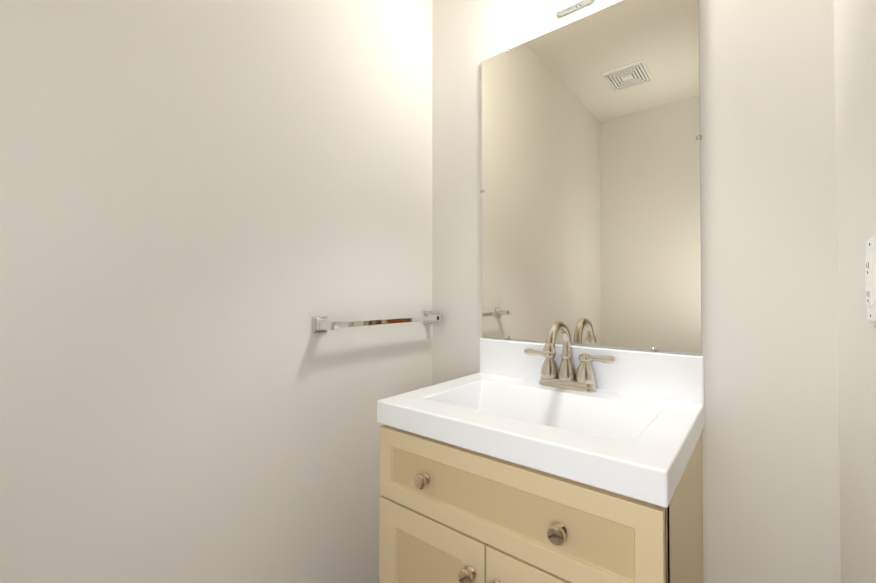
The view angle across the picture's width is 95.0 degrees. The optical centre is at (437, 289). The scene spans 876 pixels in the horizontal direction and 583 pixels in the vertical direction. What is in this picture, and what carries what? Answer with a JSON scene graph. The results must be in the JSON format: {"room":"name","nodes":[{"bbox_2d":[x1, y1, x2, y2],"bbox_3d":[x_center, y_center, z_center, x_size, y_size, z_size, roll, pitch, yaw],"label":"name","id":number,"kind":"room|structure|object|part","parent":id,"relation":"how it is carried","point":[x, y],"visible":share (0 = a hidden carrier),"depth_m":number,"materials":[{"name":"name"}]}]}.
{"room":"bathroom","nodes":[
{"label":"bathroom","id":0,"kind":"room"},
{"bbox_2d":[0,0,431,582],"bbox_3d":[-0.698,-0.089,0.755,0.100,2.440,2.220,-1,-1,39],"label":"wall","id":1,"kind":"structure","parent":0,"point":[210,210],"depth_m":0.90,"materials":[{"name":"paint"}]},
{"bbox_2d":[313,311,442,333],"bbox_3d":[-0.159,0.101,1.282,0.068,0.047,0.509,-1,-1,39],"label":"towel rail","id":2,"kind":"object","parent":1,"relation":"attached to","point":[321,324],"visible":1,"depth_m":1.17,"materials":[{"name":"silver metal"}]},
{"bbox_2d":[432,0,840,582],"bbox_3d":[0.466,-0.084,1.169,1.183,2.440,0.110,-1,-1,39],"label":"wall","id":3,"kind":"structure","parent":0,"point":[770,472],"depth_m":0.99,"materials":[{"name":"paint"}]},
{"bbox_2d":[554,0,592,15],"bbox_3d":[0.356,-0.870,1.117,0.112,0.114,0.142,-1,-1,39],"label":"light","id":4,"kind":"object","parent":3,"relation":"attached to","point":[563,7],"visible":0.98,"depth_m":1.17,"materials":[{"name":"grey plastic"}]},
{"bbox_3d":[0.392,-0.311,1.167,0.631,0.944,0.008,-1,-1,39],"label":"mirror","id":5,"kind":"part","parent":3,"relation":"part of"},
{"bbox_2d":[834,0,875,582],"bbox_3d":[0.221,-0.099,0.009,0.100,2.440,2.020,-1,-1,39],"label":"wall","id":6,"kind":"structure","parent":0,"point":[855,73],"depth_m":0.66,"materials":[{"name":"paint"}]},
{"bbox_2d":[865,236,875,322],"bbox_3d":[0.576,-0.012,0.533,0.010,0.114,0.064,-1,-1,39],"label":"outlet","id":7,"kind":"object","parent":6,"relation":"attached to","point":[870,268],"visible":1,"depth_m":0.52,"materials":[{"name":"white plastic"}]},
{"bbox_3d":[0.344,1.145,-0.107,2.783,0.050,2.220,-1,-1,39],"label":"floor","id":8,"kind":"structure","parent":0,"visible":0},
{"bbox_2d":[377,321,704,582],"bbox_3d":[0.238,0.609,0.967,0.635,1.049,0.494,-1,-1,39],"label":"bathroom vanity","id":9,"kind":"object","parent":8,"relation":"on","point":[548,461],"visible":1,"depth_m":0.84,"materials":[{"name":"paint"}]},
{"bbox_2d":[524,321,614,392],"bbox_3d":[0.328,0.180,1.086,0.257,0.189,0.160,-1,-1,39],"label":"faucet","id":10,"kind":"object","parent":9,"relation":"on","point":[550,367],"depth_m":1.11,"materials":[{"name":"silver metal"}]}
]}

